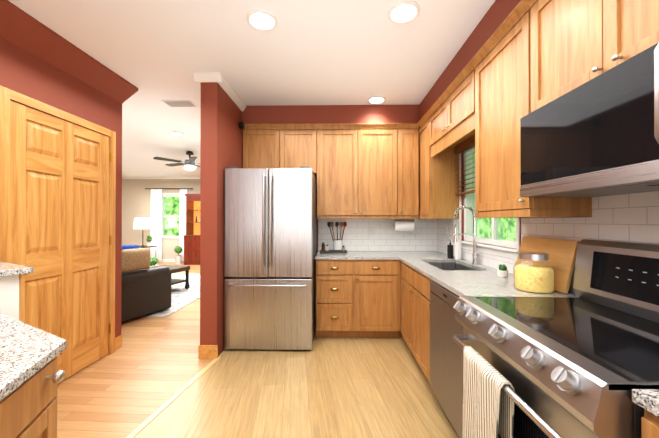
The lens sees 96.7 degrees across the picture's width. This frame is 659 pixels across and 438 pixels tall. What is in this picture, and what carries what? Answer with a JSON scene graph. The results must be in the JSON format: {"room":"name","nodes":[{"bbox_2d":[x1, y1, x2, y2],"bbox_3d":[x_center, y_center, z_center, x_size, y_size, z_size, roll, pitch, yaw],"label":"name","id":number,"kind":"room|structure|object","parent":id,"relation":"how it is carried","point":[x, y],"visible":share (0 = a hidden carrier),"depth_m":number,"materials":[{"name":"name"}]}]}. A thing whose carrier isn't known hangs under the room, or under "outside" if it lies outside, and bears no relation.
{"room":"kitchen","nodes":[
{"label":"kitchen","id":0,"kind":"room"},
{"bbox_2d":[0,36,121,337],"bbox_3d":[-2.294,-0.036,0.695,0.150,2.700,4.750,0,0,1],"label":"wall","id":1,"kind":"structure","parent":0,"point":[26,73],"depth_m":2.47,"materials":[{"name":"brown paint"}]},
{"bbox_2d":[0,85,115,383],"bbox_3d":[-2.136,0.224,2.424,0.103,2.200,1.023,0,0,1],"label":"door","id":2,"kind":"structure","parent":1,"relation":"in","point":[57,198],"depth_m":2.38,"materials":[{"name":"brown wood"}]},
{"bbox_2d":[0,0,137,102],"bbox_3d":[-2.132,-1.306,0.775,0.170,0.160,4.600,0,0,1],"label":"cove","id":3,"kind":"object","parent":1,"relation":"attached to","point":[21,28],"visible":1,"depth_m":2.26,"materials":[{"name":"red paint"}]},
{"bbox_2d":[122,245,139,249],"bbox_3d":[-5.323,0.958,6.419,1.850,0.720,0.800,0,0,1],"label":"pillow","id":4,"kind":"object","parent":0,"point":[124,247],"visible":0.1,"depth_m":6.59,"materials":[{"name":"fabric"}]},
{"bbox_2d":[57,262,213,437],"bbox_3d":[-3.093,1.383,3.852,9.300,0.100,11.050,0,0,1],"label":"floor","id":5,"kind":"structure","parent":0,"point":[150,366],"depth_m":2.45,"materials":[{"name":"brown wood"}]},
{"bbox_2d":[0,261,33,319],"bbox_3d":[-1.846,0.780,1.560,0.710,1.071,0.180,0,0,28],"label":"peninsula bar","id":6,"kind":"object","parent":5,"relation":"on","point":[10,273],"visible":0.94,"depth_m":1.43,"materials":[{"name":"white paint"}]},
{"bbox_2d":[133,218,156,256],"bbox_3d":[-5.476,0.664,8.644,0.535,1.388,0.470,0,0,1],"label":"table lamp","id":7,"kind":"object","parent":5,"relation":"on","point":[142,223],"visible":0.81,"depth_m":8.52,"materials":[{"name":"white fabric"}]},
{"bbox_2d":[121,266,171,322],"bbox_3d":[-2.880,0.776,4.028,0.869,1.055,0.955,0,0,23],"label":"leather recliner","id":8,"kind":"object","parent":5,"relation":"on","point":[145,292],"visible":0.33,"depth_m":3.92,"materials":[{"name":"grey"}]},
{"bbox_2d":[122,247,149,272],"bbox_3d":[-2.559,0.535,3.862,0.150,0.290,0.400,0,0,23],"label":"pillow","id":9,"kind":"object","parent":8,"relation":"on","point":[135,259],"visible":0.92,"depth_m":3.80,"materials":[{"name":"fabric"}]},
{"bbox_2d":[142,274,199,317],"bbox_3d":[-3.572,1.336,5.586,2.780,0.012,3.200,0,0,1],"label":"living room rug","id":10,"kind":"object","parent":5,"relation":"on","point":[182,297],"visible":0.25,"depth_m":5.15,"materials":[{"name":"white carpet"}]},
{"bbox_2d":[138,265,189,288],"bbox_3d":[-3.082,1.111,5.218,0.600,0.431,0.976,0,0,16],"label":"table","id":11,"kind":"object","parent":10,"relation":"on","point":[175,268],"visible":0.29,"depth_m":5.51,"materials":[{"name":"brown wood"}]},
{"bbox_2d":[149,257,158,268],"bbox_3d":[-3.169,0.786,5.232,0.217,0.218,0.220,0,0,1],"label":"potted plant","id":12,"kind":"object","parent":11,"relation":"on","point":[153,261],"visible":0.71,"depth_m":5.19,"materials":[{"name":"green plant"}]},
{"bbox_2d":[126,357,220,437],"bbox_3d":[-1.359,1.310,0.626,0.044,0.008,4.391,0,0,8],"label":"transition strip","id":13,"kind":"object","parent":5,"relation":"on","point":[145,423],"visible":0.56,"depth_m":2.10,"materials":[{"name":"brown wood"}]},
{"bbox_2d":[174,246,182,264],"bbox_3d":[-4.538,1.087,8.776,0.221,0.547,0.233,0,0,1],"label":"potted plant","id":14,"kind":"object","parent":5,"relation":"on","point":[178,250],"visible":1,"depth_m":8.72,"materials":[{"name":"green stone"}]},
{"bbox_2d":[183,194,199,264],"bbox_3d":[-3.638,0.252,8.937,1.430,2.219,0.586,0,0,1],"label":"hutch","id":15,"kind":"object","parent":5,"relation":"on","point":[192,246],"visible":0.42,"depth_m":8.82,"materials":[{"name":"brown wood"}]},
{"bbox_2d":[122,179,199,258],"bbox_3d":[-4.301,0.014,9.332,6.690,2.700,0.150,0,0,1],"label":"wall","id":16,"kind":"structure","parent":0,"point":[136,198],"depth_m":9.28,"materials":[{"name":"beige paint"}]},
{"bbox_2d":[122,177,199,178],"bbox_3d":[-4.308,-1.301,9.240,6.380,0.070,0.050,0,0,1],"label":"crown molding","id":17,"kind":"structure","parent":16,"relation":"attached to","point":[122,177],"depth_m":9.25,"materials":[{"name":"white paint"}]},
{"bbox_2d":[162,259,174,261],"bbox_3d":[-4.308,1.314,9.244,6.380,0.100,0.012,0,0,1],"label":"baseboard","id":18,"kind":"structure","parent":16,"relation":"attached to","point":[163,260],"depth_m":9.25,"materials":[{"name":"white wood"}]},
{"bbox_2d":[145,188,192,261],"bbox_3d":[-5.039,0.179,9.210,1.505,2.308,0.111,0,0,1],"label":"sheer curtains","id":19,"kind":"object","parent":16,"relation":"hanging from","point":[156,215],"visible":0.83,"depth_m":9.18,"materials":[{"name":"white sheer fabric"}]},
{"bbox_2d":[200,82,242,355],"bbox_3d":[-1.142,-0.021,3.320,0.160,2.700,1.060,0,0,1],"label":"wall","id":20,"kind":"structure","parent":0,"point":[221,146],"depth_m":2.80,"materials":[{"name":"brown paint"}]},
{"bbox_2d":[193,73,209,83],"bbox_3d":[-1.241,-1.335,3.385,0.060,0.070,1.270,0,0,1],"label":"crown molding","id":21,"kind":"structure","parent":20,"relation":"attached to","point":[200,78],"depth_m":2.77,"materials":[{"name":"white paint"}]},
{"bbox_2d":[198,344,214,358],"bbox_3d":[-1.228,1.264,3.313,0.012,0.130,1.082,0,0,1],"label":"baseboard","id":22,"kind":"structure","parent":20,"relation":"attached to","point":[207,351],"depth_m":2.77,"materials":[{"name":"brown wood"}]},
{"bbox_2d":[214,72,245,111],"bbox_3d":[-1.040,-1.337,3.143,0.050,0.070,0.795,0,0,1],"label":"crown molding","id":23,"kind":"structure","parent":20,"relation":"attached to","point":[221,81],"depth_m":3.02,"materials":[{"name":"white paint"}]},
{"bbox_2d":[239,122,243,128],"bbox_3d":[-1.033,-1.100,3.432,0.046,0.060,0.085,0,0,1],"label":"camera","id":24,"kind":"object","parent":20,"relation":"attached to","point":[241,125],"visible":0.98,"depth_m":3.42,"materials":[{"name":"black plastic"}]},
{"bbox_2d":[8,0,494,176],"bbox_3d":[-3.093,-1.417,3.868,9.300,0.100,11.050,0,0,1],"label":"ceiling","id":25,"kind":"structure","parent":0,"point":[320,52],"depth_m":2.41,"materials":[{"name":"white paint"}]},
{"bbox_2d":[169,131,182,135],"bbox_3d":[-2.439,-1.357,4.661,0.204,0.024,0.204,0,0,-23],"label":"recessed light","id":26,"kind":"object","parent":25,"relation":"in","point":[174,133],"depth_m":4.64,"materials":[{"name":"white paint"}]},
{"bbox_2d":[153,151,199,170],"bbox_3d":[-2.794,-1.163,5.929,1.262,0.386,1.227,0,0,1],"label":"ceiling fan","id":27,"kind":"object","parent":25,"relation":"hanging from","point":[189,164],"visible":0.98,"depth_m":5.80,"materials":[{"name":"brown metal"}]},
{"bbox_2d":[161,100,197,106],"bbox_3d":[-1.770,-1.363,3.469,0.340,0.012,0.180,0,0,1],"label":"ceiling vent","id":28,"kind":"object","parent":25,"relation":"in","point":[179,103],"visible":0.98,"depth_m":3.45,"materials":[{"name":"white metal"}]},
{"bbox_2d":[247,9,276,30],"bbox_3d":[-0.465,-1.372,2.026,0.204,0.024,0.204,0,0,-23],"label":"recessed light","id":29,"kind":"object","parent":25,"relation":"in","point":[263,20],"depth_m":2.01,"materials":[{"name":"white paint"}]},
{"bbox_2d":[368,96,385,103],"bbox_3d":[0.539,-1.364,3.359,0.204,0.024,0.204,0,0,-5],"label":"recessed light","id":30,"kind":"object","parent":25,"relation":"in","point":[374,99],"depth_m":3.34,"materials":[{"name":"white paint"}]},
{"bbox_2d":[388,0,419,23],"bbox_3d":[0.494,-1.373,1.949,0.204,0.024,0.204,0,0,-23],"label":"recessed light","id":31,"kind":"object","parent":25,"relation":"in","point":[404,12],"depth_m":1.94,"materials":[{"name":"white paint"}]},
{"bbox_2d":[134,328,458,437],"bbox_3d":[-0.126,1.315,1.129,2.970,0.002,5.410,0,0,1],"label":"floor","id":32,"kind":"structure","parent":0,"point":[351,387],"depth_m":2.17,"materials":[{"name":"brown wood"}]},
{"bbox_2d":[0,313,66,437],"bbox_3d":[-1.242,0.853,0.498,1.954,0.911,2.317,0,0,1],"label":"kitchen island","id":33,"kind":"object","parent":32,"relation":"on","point":[31,375],"depth_m":0.85,"materials":[{"name":"grey stone"}]},
{"bbox_2d":[224,166,316,349],"bbox_3d":[-0.607,0.400,3.333,0.880,1.851,0.941,0,0,1],"label":"refrigerator","id":34,"kind":"object","parent":32,"relation":"on","point":[270,233],"visible":1,"depth_m":2.92,"materials":[{"name":"grey metal"}]},
{"bbox_2d":[316,260,402,337],"bbox_3d":[0.317,0.886,3.498,0.928,0.880,0.657,0,0,1],"label":"base cabinet","id":35,"kind":"object","parent":32,"relation":"on","point":[358,298],"visible":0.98,"depth_m":3.15,"materials":[{"name":"brown wood"}]},
{"bbox_2d":[315,251,394,259],"bbox_3d":[0.296,0.430,3.509,0.900,0.030,0.641,0,0,1],"label":"countertop","id":36,"kind":"structure","parent":35,"relation":"on","point":[350,255],"depth_m":3.33,"materials":[{"name":"grey stone"}]},
{"bbox_2d":[320,242,346,252],"bbox_3d":[0.048,0.351,3.592,0.330,0.128,0.110,0,0,1],"label":"tray","id":37,"kind":"object","parent":36,"relation":"on","point":[327,250],"visible":1,"depth_m":3.58,"materials":[{"name":"grey metal"}]},
{"bbox_2d":[327,222,346,249],"bbox_3d":[0.094,0.224,3.717,0.249,0.383,0.110,0,0,1],"label":"utensil crock","id":38,"kind":"object","parent":36,"relation":"on","point":[337,244],"visible":0.92,"depth_m":3.69,"materials":[{"name":"white ceramic"}]},
{"bbox_2d":[395,251,584,299],"bbox_3d":[1.058,0.523,2.665,0.652,0.225,2.301,0,0,1],"label":"countertop","id":39,"kind":"structure","parent":35,"relation":"on","point":[462,277],"depth_m":2.07,"materials":[{"name":"grey stone"}]},
{"bbox_2d":[447,240,451,258],"bbox_3d":[1.269,0.315,3.076,0.059,0.195,0.059,0,0,-32],"label":"soap bottle","id":40,"kind":"object","parent":39,"relation":"on","point":[449,247],"depth_m":3.05,"materials":[{"name":"black plastic"}]},
{"bbox_2d":[452,237,460,259],"bbox_3d":[1.315,0.299,2.995,0.059,0.225,0.059,0,0,-32],"label":"soap bottle","id":41,"kind":"object","parent":39,"relation":"on","point":[457,251],"depth_m":2.97,"materials":[{"name":"white plastic"}]},
{"bbox_2d":[453,205,478,263],"bbox_3d":[1.242,0.142,2.657,0.236,0.536,0.117,0,0,1],"label":"faucet","id":42,"kind":"object","parent":39,"relation":"on","point":[474,255],"visible":0.96,"depth_m":2.67,"materials":[{"name":"silver metal"}]},
{"bbox_2d":[497,264,508,276],"bbox_3d":[1.226,0.362,2.076,0.075,0.088,0.076,0,0,1],"label":"succulent pot","id":43,"kind":"object","parent":39,"relation":"on","point":[502,271],"visible":1,"depth_m":2.06,"materials":[{"name":"white ceramic"}]},
{"bbox_2d":[513,252,555,293],"bbox_3d":[1.159,0.300,1.663,0.196,0.208,0.196,0,0,1],"label":"pasta jar","id":44,"kind":"object","parent":39,"relation":"on","point":[531,278],"visible":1,"depth_m":1.60,"materials":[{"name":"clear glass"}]},
{"bbox_2d":[513,236,579,293],"bbox_3d":[1.308,0.261,1.800,0.088,0.284,0.460,0,0,1],"label":"cutting board","id":45,"kind":"object","parent":39,"relation":"on","point":[562,256],"visible":0.73,"depth_m":1.67,"materials":[{"name":"brown wood"}]},
{"bbox_2d":[430,280,462,436],"bbox_3d":[1.022,0.879,1.824,0.599,0.875,0.604,0,0,1],"label":"dishwasher","id":46,"kind":"object","parent":32,"relation":"on","point":[446,368],"visible":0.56,"depth_m":1.81,"materials":[{"name":"grey metal"}]},
{"bbox_2d":[452,239,658,437],"bbox_3d":[0.971,0.707,1.099,0.745,1.211,0.812,0,0,1],"label":"range","id":47,"kind":"object","parent":32,"relation":"on","point":[578,366],"visible":0.98,"depth_m":1.03,"materials":[{"name":"grey metal"}]},
{"bbox_2d":[462,346,514,437],"bbox_3d":[0.607,0.838,1.164,0.071,0.543,0.314,0,0,1],"label":"dish towel","id":48,"kind":"object","parent":47,"relation":"hanging from","point":[488,406],"visible":1,"depth_m":1.11,"materials":[{"name":"beige fabric"}]},
{"bbox_2d":[641,409,658,437],"bbox_3d":[1.010,0.866,0.065,0.657,0.880,1.218,0,0,1],"label":"base cabinet","id":49,"kind":"object","parent":32,"relation":"on","point":[650,422],"depth_m":0.66,"materials":[{"name":"brown wood"}]},
{"bbox_2d":[632,389,658,417],"bbox_3d":[1.018,0.410,0.072,0.639,0.030,1.224,0,0,1],"label":"countertop","id":50,"kind":"structure","parent":49,"relation":"on","point":[648,399],"depth_m":0.66,"materials":[{"name":"grey stone"}]},
{"bbox_2d":[315,177,317,251],"bbox_3d":[0.099,-0.017,3.914,2.620,2.700,0.150,0,0,1],"label":"wall","id":51,"kind":"structure","parent":0,"point":[315,177],"depth_m":3.84,"materials":[{"name":"brown paint"}]},
{"bbox_2d":[242,123,418,218],"bbox_3d":[0.010,-0.571,3.662,2.126,1.135,0.357,0,0,1],"label":"upper cabinet","id":52,"kind":"object","parent":51,"relation":"attached to","point":[365,170],"visible":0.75,"depth_m":3.52,"materials":[{"name":"brown wood"}]},
{"bbox_2d":[392,219,414,230],"bbox_3d":[0.930,0.076,3.683,0.278,0.157,0.140,0,0,1],"label":"paper towel holder","id":53,"kind":"object","parent":52,"relation":"attached to","point":[403,225],"visible":1,"depth_m":3.63,"materials":[{"name":"white paper"}]},
{"bbox_2d":[318,216,433,250],"bbox_3d":[0.617,0.190,3.821,1.530,0.453,0.010,0,0,1],"label":"tile backsplash","id":54,"kind":"structure","parent":51,"relation":"attached to","point":[356,237],"depth_m":3.81,"materials":[{"name":"white tile"}]},
{"bbox_2d":[368,226,372,234],"bbox_3d":[0.532,0.155,3.814,0.070,0.115,0.005,0,0,1],"label":"electrical outlet plate","id":55,"kind":"object","parent":54,"relation":"attached to","point":[370,230],"depth_m":3.81,"materials":[{"name":"white plastic"}]},
{"bbox_2d":[242,105,417,123],"bbox_3d":[0.009,-1.254,3.684,2.130,0.230,0.325,0,0,1],"label":"soffit","id":56,"kind":"structure","parent":0,"point":[282,114],"depth_m":3.52,"materials":[{"name":"brown paint"}]},
{"bbox_2d":[418,0,520,121],"bbox_3d":[1.197,-1.269,1.121,0.325,0.230,5.410,0,0,1],"label":"soffit","id":57,"kind":"structure","parent":0,"point":[494,17],"depth_m":2.19,"materials":[{"name":"brown paint"}]},
{"bbox_2d":[461,152,570,259],"bbox_3d":[1.434,-0.033,1.110,0.150,2.700,5.710,0,0,1],"label":"wall","id":58,"kind":"structure","parent":0,"point":[462,156],"depth_m":3.09,"materials":[{"name":"brown paint"}]},
{"bbox_2d":[459,146,519,259],"bbox_3d":[1.441,-0.232,2.616,0.180,1.065,1.040,0,0,1],"label":"window","id":59,"kind":"structure","parent":58,"relation":"in","point":[494,240],"depth_m":2.78,"materials":[{"name":"white paint"}]},
{"bbox_2d":[454,135,474,195],"bbox_3d":[1.350,-0.509,2.619,0.056,0.516,1.006,0,0,1],"label":"window blind","id":60,"kind":"object","parent":59,"relation":"attached to","point":[467,144],"visible":0.33,"depth_m":2.89,"materials":[{"name":"brown wood"}]},
{"bbox_2d":[418,0,658,218],"bbox_3d":[1.187,-0.581,1.641,0.357,1.140,4.357,0,0,1],"label":"upper cabinet","id":61,"kind":"object","parent":58,"relation":"attached to","point":[529,56],"visible":0.83,"depth_m":1.65,"materials":[{"name":"brown wood"}]},
{"bbox_2d":[520,42,658,196],"bbox_3d":[1.131,-0.317,1.102,0.425,0.409,0.816,0,0,1],"label":"microwave","id":62,"kind":"object","parent":61,"relation":"attached to","point":[597,136],"visible":1,"depth_m":1.07,"materials":[{"name":"grey"}]},
{"bbox_2d":[434,191,658,291],"bbox_3d":[1.360,0.127,1.634,0.010,0.554,4.357,0,0,1],"label":"tile backsplash","id":63,"kind":"structure","parent":58,"relation":"attached to","point":[632,217],"depth_m":1.48,"materials":[{"name":"white tile"}]},
{"bbox_2d":[446,225,448,234],"bbox_3d":[1.385,0.133,3.440,0.005,0.115,0.070,0,0,1],"label":"electrical outlet plate","id":64,"kind":"object","parent":63,"relation":"attached to","point":[447,226],"depth_m":3.43,"materials":[{"name":"white plastic"}]},
{"label":"outside","id":65,"kind":"structure","parent":0,"visible":0},
{"bbox_2d":[162,193,179,237],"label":"living room window","id":66,"kind":"structure","parent":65,"point":[173,226],"depth_m":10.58,"materials":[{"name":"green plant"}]},
{"bbox_2d":[478,218,515,240],"bbox_3d":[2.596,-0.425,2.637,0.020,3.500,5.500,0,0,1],"label":"tree foliage","id":67,"kind":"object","parent":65,"point":[505,224],"depth_m":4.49,"materials":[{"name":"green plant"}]}
]}

